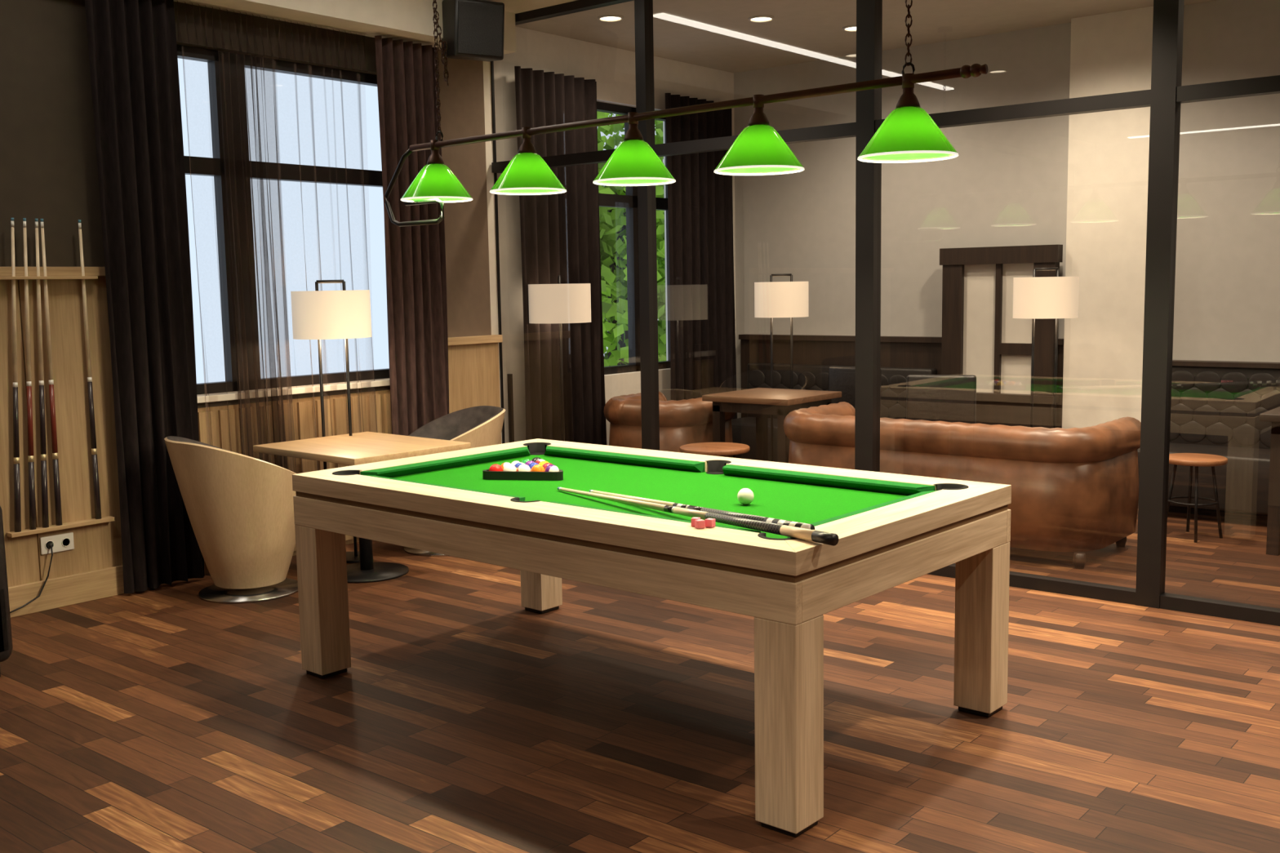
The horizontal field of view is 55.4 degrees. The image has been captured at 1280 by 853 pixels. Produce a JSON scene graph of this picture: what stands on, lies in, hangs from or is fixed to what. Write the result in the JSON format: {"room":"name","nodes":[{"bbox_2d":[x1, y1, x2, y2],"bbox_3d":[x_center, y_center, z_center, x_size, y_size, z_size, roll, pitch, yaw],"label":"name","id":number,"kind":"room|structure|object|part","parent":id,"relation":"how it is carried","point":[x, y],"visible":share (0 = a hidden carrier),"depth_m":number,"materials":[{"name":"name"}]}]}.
{"room":"games hall","nodes":[
{"label":"games hall","id":0,"kind":"room"},
{"bbox_2d":[0,0,736,445],"bbox_3d":[-3.495,-0.656,5.222,0.200,3.240,13.300,4,8,39],"label":"wall","id":1,"kind":"structure","parent":0,"point":[49,170],"depth_m":6.42,"materials":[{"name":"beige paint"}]},
{"bbox_2d":[9,532,74,613],"bbox_3d":[-2.881,0.701,5.840,0.052,0.329,0.386,3,8,34],"label":"wall socket","id":2,"kind":"object","parent":1,"relation":"attached to","point":[61,542],"visible":0.99,"depth_m":5.91,"materials":[{"name":"white plastic"}]},
{"bbox_2d":[0,217,114,537],"bbox_3d":[-2.815,-0.243,5.835,0.055,1.485,0.500,4,8,39],"label":"cue rack","id":3,"kind":"object","parent":1,"relation":"attached to","point":[33,530],"visible":1,"depth_m":5.79,"materials":[{"name":"brown wood"}]},
{"bbox_2d":[0,266,122,586],"bbox_3d":[-3.484,0.160,5.103,0.065,1.645,2.770,4,8,39],"label":"cue rack","id":4,"kind":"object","parent":1,"relation":"attached to","point":[96,546],"depth_m":5.92,"materials":[{"name":"brown wood"}]},
{"bbox_2d":[8,564,124,617],"bbox_3d":[-3.466,0.907,5.172,0.024,0.145,2.750,4,8,39],"label":"baseboard","id":5,"kind":"structure","parent":1,"relation":"attached to","point":[72,589],"depth_m":5.96,"materials":[{"name":"brown wood"}]},
{"bbox_2d":[84,0,204,593],"bbox_3d":[-2.469,-0.656,6.137,0.074,2.965,0.465,4,8,39],"label":"curtain","id":6,"kind":"object","parent":1,"relation":"hanging from","point":[132,47],"visible":0.96,"depth_m":6.12,"materials":[{"name":"fabric"}]},
{"bbox_2d":[177,0,367,71],"bbox_3d":[-1.978,-2.122,6.670,0.024,0.210,1.214,4,8,39],"label":"curtain valance","id":7,"kind":"object","parent":1,"relation":"hanging from","point":[230,42],"visible":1,"depth_m":6.65,"materials":[{"name":"brown fabric"}]},
{"bbox_2d":[218,51,297,473],"bbox_3d":[-2.072,-0.735,6.662,0.039,2.520,0.368,4,8,39],"label":"sheer curtain","id":8,"kind":"object","parent":7,"relation":"hanging from","point":[266,412],"visible":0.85,"depth_m":6.66,"materials":[{"name":"white fabric"}]},
{"bbox_2d":[182,46,377,470],"bbox_3d":[-1.962,-0.760,6.857,0.041,2.520,1.172,4,8,39],"label":"sheer curtain","id":9,"kind":"object","parent":1,"relation":"hanging from","point":[182,46],"visible":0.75,"depth_m":6.78,"materials":[{"name":"white fabric"}]},
{"bbox_2d":[176,44,389,395],"bbox_3d":[-2.041,-1.145,6.962,0.070,1.835,1.810,4,8,39],"label":"window","id":10,"kind":"structure","parent":1,"relation":"in","point":[214,166],"depth_m":6.73,"materials":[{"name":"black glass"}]},
{"bbox_2d":[196,377,390,403],"bbox_3d":[-1.998,-0.215,7.047,0.240,0.035,1.790,4,8,39],"label":"windowsill","id":11,"kind":"structure","parent":1,"relation":"attached to","point":[218,397],"depth_m":6.91,"materials":[{"name":"white paint"}]},
{"bbox_2d":[197,389,391,574],"bbox_3d":[-1.887,0.279,7.091,0.035,0.900,1.780,4,8,39],"label":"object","id":12,"kind":"structure","parent":1,"relation":"attached to","point":[220,422],"depth_m":6.96,"materials":[{"name":"brown wood"}]},
{"bbox_2d":[173,0,515,53],"bbox_3d":[-4.227,-1.993,3.822,0.280,0.240,10.490,4,8,39],"label":"trim","id":13,"kind":"structure","parent":1,"relation":"attached to","point":[408,20],"depth_m":6.90,"materials":[{"name":"paint"}]},
{"bbox_2d":[374,35,448,435],"bbox_3d":[-1.371,-0.826,7.456,0.087,2.965,0.475,4,8,39],"label":"curtain","id":14,"kind":"object","parent":1,"relation":"hanging from","point":[415,255],"visible":0.71,"depth_m":7.39,"materials":[{"name":"fabric"}]},
{"bbox_2d":[436,48,491,337],"bbox_3d":[-1.177,-1.469,7.807,0.020,1.805,0.525,4,8,39],"label":"wall panel","id":15,"kind":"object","parent":1,"relation":"attached to","point":[462,102],"depth_m":7.86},
{"bbox_2d":[448,334,502,444],"bbox_3d":[-1.121,0.013,7.975,0.070,1.200,0.600,4,8,39],"label":"trim","id":16,"kind":"structure","parent":1,"relation":"attached to","point":[473,371],"depth_m":7.97,"materials":[{"name":"brown wood"}]},
{"bbox_2d":[514,66,606,445],"bbox_3d":[-0.533,-0.942,8.468,0.093,2.935,0.831,4,8,39],"label":"curtain","id":17,"kind":"object","parent":1,"relation":"hanging from","point":[560,233],"visible":0.7,"depth_m":8.43,"materials":[{"name":"fabric"}]},
{"bbox_2d":[596,101,670,374],"bbox_3d":[-0.070,-1.421,9.346,0.070,2.000,1.080,4,8,39],"label":"window","id":18,"kind":"structure","parent":1,"relation":"in","point":[628,201],"depth_m":9.36,"materials":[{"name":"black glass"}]},
{"bbox_2d":[0,502,1279,852],"bbox_3d":[-0.052,1.266,2.620,9.040,0.100,13.300,4,8,39],"label":"floor","id":19,"kind":"structure","parent":0,"point":[463,717],"depth_m":4.26,"materials":[{"name":"brown wood"}]},
{"bbox_2d":[0,506,13,676],"bbox_3d":[-3.006,0.594,4.783,0.720,0.840,0.740,4,8,39],"label":"leather armchair","id":20,"kind":"object","parent":19,"relation":"on","point":[6,638],"visible":1,"depth_m":4.83,"materials":[{"name":"black leather"}]},
{"bbox_2d":[164,435,297,604],"bbox_3d":[-2.007,0.439,6.136,0.670,0.806,0.707,-6,8,-36],"label":"tub chair","id":21,"kind":"object","parent":19,"relation":"on","point":[239,507],"visible":0.91,"depth_m":5.92,"materials":[{"name":"brown wood"}]},
{"bbox_2d":[290,280,371,563],"bbox_3d":[-1.698,-0.031,6.829,0.424,1.569,0.424,-1,7,0],"label":"floor lamp","id":22,"kind":"object","parent":19,"relation":"on","point":[317,314],"visible":0.89,"depth_m":6.60,"materials":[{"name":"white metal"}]},
{"bbox_3d":[-1.709,-0.622,6.761,0.424,0.260,0.424,-1,7,0],"label":"lamp shade","id":23,"kind":"part","parent":22,"relation":"part of","materials":[{"name":"beige fabric"}]},
{"bbox_2d":[253,431,471,583],"bbox_3d":[-1.470,0.440,6.505,0.900,0.700,0.740,5,9,41],"label":"side table","id":24,"kind":"object","parent":19,"relation":"on","point":[363,447],"visible":0.81,"depth_m":6.41,"materials":[{"name":"brown wood"}]},
{"bbox_2d":[404,405,505,556],"bbox_3d":[-1.115,0.307,7.143,0.670,0.806,0.707,-4,7,-25],"label":"tub chair","id":25,"kind":"object","parent":19,"relation":"on","point":[480,426],"visible":0.15,"depth_m":7.31,"materials":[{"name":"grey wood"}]},
{"bbox_2d":[528,275,591,441],"bbox_3d":[-0.532,-0.232,8.316,0.420,1.589,0.420,-2,7,-5],"label":"floor lamp","id":26,"kind":"object","parent":19,"relation":"on","point":[569,303],"visible":0.84,"depth_m":8.08,"materials":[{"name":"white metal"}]},
{"bbox_3d":[-0.542,-0.833,8.247,0.420,0.260,0.420,-2,7,-5],"label":"lamp shade","id":27,"kind":"part","parent":26,"relation":"part of","materials":[{"name":"beige fabric"}]},
{"bbox_2d":[292,438,1011,837],"bbox_3d":[-0.029,0.591,4.535,2.343,0.802,1.334,5,9,41],"label":"pool table","id":28,"kind":"object","parent":19,"relation":"on","point":[892,530],"visible":0.97,"depth_m":4.07,"materials":[{"name":"brown wood"}]},
{"bbox_2d":[482,468,563,480],"bbox_3d":[-0.415,0.184,4.855,0.292,0.033,0.325,4,8,39],"label":"ball rack","id":29,"kind":"object","parent":28,"relation":"on","point":[486,474],"visible":0.66,"depth_m":4.78,"materials":[{"name":"black plastic"}]},
{"bbox_2d":[488,457,559,471],"bbox_3d":[-0.421,0.172,4.856,0.260,0.057,0.290,4,8,39],"label":"balls","id":30,"kind":"object","parent":28,"relation":"on","point":[535,464],"visible":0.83,"depth_m":4.81},
{"bbox_2d":[691,517,700,526],"bbox_3d":[0.165,0.281,3.599,0.024,0.024,0.024,1,7,17],"label":"cube","id":31,"kind":"object","parent":28,"relation":"on","point":[693,519],"visible":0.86,"depth_m":3.59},
{"bbox_2d":[557,487,839,546],"bbox_3d":[0.114,0.261,3.892,0.033,0.078,1.492,-5,8,-33],"label":"billiard cue","id":32,"kind":"object","parent":28,"relation":"on","point":[826,538],"visible":0.97,"depth_m":3.60,"materials":[{"name":"brown wood"}]},
{"bbox_2d":[694,519,705,528],"bbox_3d":[0.175,0.284,3.564,0.024,0.024,0.024,-3,7,-18],"label":"cube","id":33,"kind":"object","parent":28,"relation":"on","point":[700,523],"visible":1,"depth_m":3.56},
{"bbox_2d":[589,489,814,530],"bbox_3d":[0.143,0.257,3.912,0.033,0.080,1.235,-5,8,-32],"label":"billiard cue","id":34,"kind":"object","parent":28,"relation":"on","point":[801,525],"visible":0.52,"depth_m":3.74,"materials":[{"name":"brown wood"}]},
{"bbox_2d":[704,518,715,527],"bbox_3d":[0.206,0.282,3.578,0.024,0.024,0.024,3,8,33],"label":"cube","id":35,"kind":"object","parent":28,"relation":"on","point":[709,522],"visible":1,"depth_m":3.57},
{"bbox_2d":[737,488,754,504],"bbox_3d":[0.360,0.238,4.159,0.057,0.057,0.057,4,8,39],"label":"cue ball","id":36,"kind":"object","parent":28,"relation":"on","point":[745,495],"visible":1,"depth_m":4.14,"materials":[{"name":"white plastic"}]},
{"bbox_2d":[603,391,735,457],"bbox_3d":[0.163,0.148,8.665,0.806,0.731,0.747,4,8,37],"label":"armchair","id":37,"kind":"object","parent":19,"relation":"on","point":[682,422],"visible":0.48,"depth_m":8.36,"materials":[{"name":"brown leather"}]},
{"bbox_2d":[665,93,737,419],"bbox_3d":[0.496,-1.103,9.714,0.090,2.935,0.901,4,8,39],"label":"curtain","id":38,"kind":"object","parent":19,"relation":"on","point":[703,361],"visible":0.7,"depth_m":9.64,"materials":[{"name":"fabric"}]},
{"bbox_2d":[679,442,749,457],"bbox_3d":[0.471,0.375,7.669,0.440,0.501,0.440,4,8,39],"label":"side table","id":39,"kind":"object","parent":19,"relation":"on","point":[716,449],"visible":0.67,"depth_m":7.55,"materials":[{"name":"brown wood"}]},
{"bbox_2d":[702,387,841,462],"bbox_3d":[0.902,0.158,8.302,0.680,0.770,0.680,4,8,39],"label":"dining table","id":40,"kind":"object","parent":19,"relation":"on","point":[761,402],"visible":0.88,"depth_m":8.13,"materials":[{"name":"brown wood"}]},
{"bbox_2d":[754,273,808,462],"bbox_3d":[1.063,-0.349,9.147,0.400,1.579,0.400,-1,7,-1],"label":"floor lamp","id":41,"kind":"object","parent":19,"relation":"on","point":[790,299],"visible":0.8,"depth_m":8.93,"materials":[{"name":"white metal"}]},
{"bbox_3d":[1.052,-0.946,9.078,0.400,0.260,0.400,-1,7,-1],"label":"lamp shade","id":42,"kind":"part","parent":41,"relation":"part of","materials":[{"name":"beige fabric"}]},
{"bbox_2d":[731,362,937,462],"bbox_3d":[1.409,-0.066,9.431,1.650,0.780,0.560,4,8,39],"label":"tufted bench","id":43,"kind":"object","parent":19,"relation":"on","point":[805,376],"visible":0.34,"depth_m":9.58,"materials":[{"name":"leather"}]},
{"bbox_2d":[828,365,881,417],"bbox_3d":[1.394,0.038,8.700,0.500,0.901,0.460,-7,9,-42],"label":"dining chair","id":44,"kind":"object","parent":19,"relation":"on","point":[841,379],"visible":0.12,"depth_m":8.83,"materials":[{"name":"leather"}]},
{"bbox_2d":[490,0,1279,626],"bbox_3d":[2.466,-0.772,5.348,8.840,3.240,0.080,4,8,39],"label":"glass wall","id":45,"kind":"structure","parent":19,"relation":"on","point":[1166,95],"depth_m":5.83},
{"bbox_2d":[506,373,514,442],"bbox_3d":[-0.874,0.106,8.317,0.030,0.930,0.020,4,8,39],"label":"trim","id":46,"kind":"structure","parent":45,"relation":"attached to","point":[509,376],"depth_m":8.28,"materials":[{"name":"brown wood"}]},
{"bbox_2d":[906,374,976,423],"bbox_3d":[2.024,0.088,8.174,0.460,0.901,0.500,1,7,16],"label":"dining chair","id":47,"kind":"object","parent":19,"relation":"on","point":[951,398],"visible":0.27,"depth_m":7.90,"materials":[{"name":"leather"}]},
{"bbox_2d":[783,401,1141,568],"bbox_3d":[1.797,0.293,7.162,2.016,0.731,0.847,4,8,39],"label":"sofa","id":48,"kind":"object","parent":19,"relation":"on","point":[1076,490],"visible":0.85,"depth_m":6.53,"materials":[{"name":"brown leather"}]},
{"bbox_2d":[939,244,1062,428],"bbox_3d":[2.548,-0.407,8.719,0.870,1.740,0.120,4,8,39],"label":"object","id":49,"kind":"object","parent":19,"relation":"on","point":[981,337],"visible":0.72,"depth_m":8.69,"materials":[{"name":"brown wood"}]},
{"bbox_2d":[1013,267,1079,427],"bbox_3d":[2.608,-0.231,7.883,0.400,1.579,0.400,-1,7,-1],"label":"floor lamp","id":50,"kind":"object","parent":19,"relation":"on","point":[1056,297],"visible":0.8,"depth_m":7.67,"materials":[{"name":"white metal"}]},
{"bbox_3d":[2.598,-0.827,7.814,0.400,0.260,0.400,-1,7,-1],"label":"lamp shade","id":51,"kind":"part","parent":50,"relation":"part of","materials":[{"name":"beige fabric"}]},
{"bbox_2d":[1167,453,1227,542],"bbox_3d":[3.208,0.411,7.078,0.350,0.471,0.350,4,8,39],"label":"stool","id":52,"kind":"object","parent":19,"relation":"on","point":[1191,460],"visible":0.88,"depth_m":7.03,"materials":[{"name":"brown wood"}]},
{"bbox_2d":[1137,360,1279,515],"bbox_3d":[5.300,0.172,6.339,5.200,0.880,0.570,4,8,39],"label":"tufted bench","id":53,"kind":"object","parent":19,"relation":"on","point":[1216,406],"visible":0.8,"depth_m":7.72,"materials":[{"name":"leather"}]},
{"bbox_2d":[1259,406,1279,555],"bbox_3d":[4.067,0.316,6.459,1.300,0.770,0.760,4,8,39],"label":"dining table","id":54,"kind":"object","parent":19,"relation":"on","point":[1273,544],"visible":1,"depth_m":6.57,"materials":[{"name":"brown wood"}]},
{"bbox_2d":[484,0,1216,72],"bbox_3d":[-0.108,-2.052,2.238,9.040,0.100,13.300,4,8,39],"label":"ceiling","id":55,"kind":"structure","parent":0,"point":[717,34],"depth_m":8.21,"materials":[{"name":"paint"}]},
{"bbox_2d":[441,0,504,61],"bbox_3d":[-1.000,-2.377,7.306,0.320,0.357,0.263,-5,8,-30],"label":"wall speaker","id":56,"kind":"object","parent":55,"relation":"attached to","point":[473,29],"visible":0.96,"depth_m":7.21,"materials":[{"name":"black plastic"}]},
{"bbox_2d":[597,14,623,22],"bbox_3d":[-0.191,-2.646,7.905,0.170,0.011,0.170,4,8,39],"label":"recessed light","id":57,"kind":"object","parent":55,"relation":"in","point":[606,18],"depth_m":7.90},
{"bbox_2d":[384,0,987,226],"bbox_3d":[-0.067,-1.504,4.296,2.739,1.469,0.297,5,9,40],"label":"lamp","id":58,"kind":"object","parent":55,"relation":"hanging from","point":[908,134],"visible":1,"depth_m":4.16,"materials":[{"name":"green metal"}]},
{"bbox_2d":[748,14,773,22],"bbox_3d":[0.794,-2.673,7.999,0.170,0.011,0.170,4,8,39],"label":"recessed light","id":59,"kind":"object","parent":55,"relation":"in","point":[762,18],"depth_m":8.00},
{"bbox_2d":[842,24,856,31],"bbox_3d":[1.470,-2.725,8.346,0.170,0.011,0.170,4,8,39],"label":"recessed light","id":60,"kind":"object","parent":55,"relation":"in","point":[849,28],"depth_m":8.36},
{"bbox_2d":[733,0,1279,418],"bbox_3d":[4.187,-1.059,7.584,9.040,3.240,0.150,4,8,39],"label":"wall","id":61,"kind":"structure","parent":0,"point":[1006,185],"depth_m":8.71,"materials":[{"name":"grey paint"}]},
{"bbox_2d":[738,333,1063,428],"bbox_3d":[1.916,-0.150,9.425,2.730,1.090,0.090,4,8,39],"label":"trim","id":62,"kind":"structure","parent":61,"relation":"attached to","point":[913,352],"depth_m":9.62,"materials":[{"name":"brown wood"}]},
{"bbox_2d":[1062,5,1153,428],"bbox_3d":[3.178,-1.117,8.236,0.570,3.240,0.120,4,8,39],"label":"wall column","id":63,"kind":"structure","parent":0,"point":[1111,52],"depth_m":8.17,"materials":[{"name":"white paint"}]},
{"label":"outside","id":64,"kind":"structure","parent":0,"visible":0},
{"bbox_2d":[596,111,666,366],"bbox_3d":[0.297,-1.775,15.650,3.258,7.908,5.065,4,8,39],"label":"tree","id":65,"kind":"object","parent":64,"point":[612,220],"visible":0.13,"depth_m":13.83,"materials":[{"name":"green plant"}]}
]}

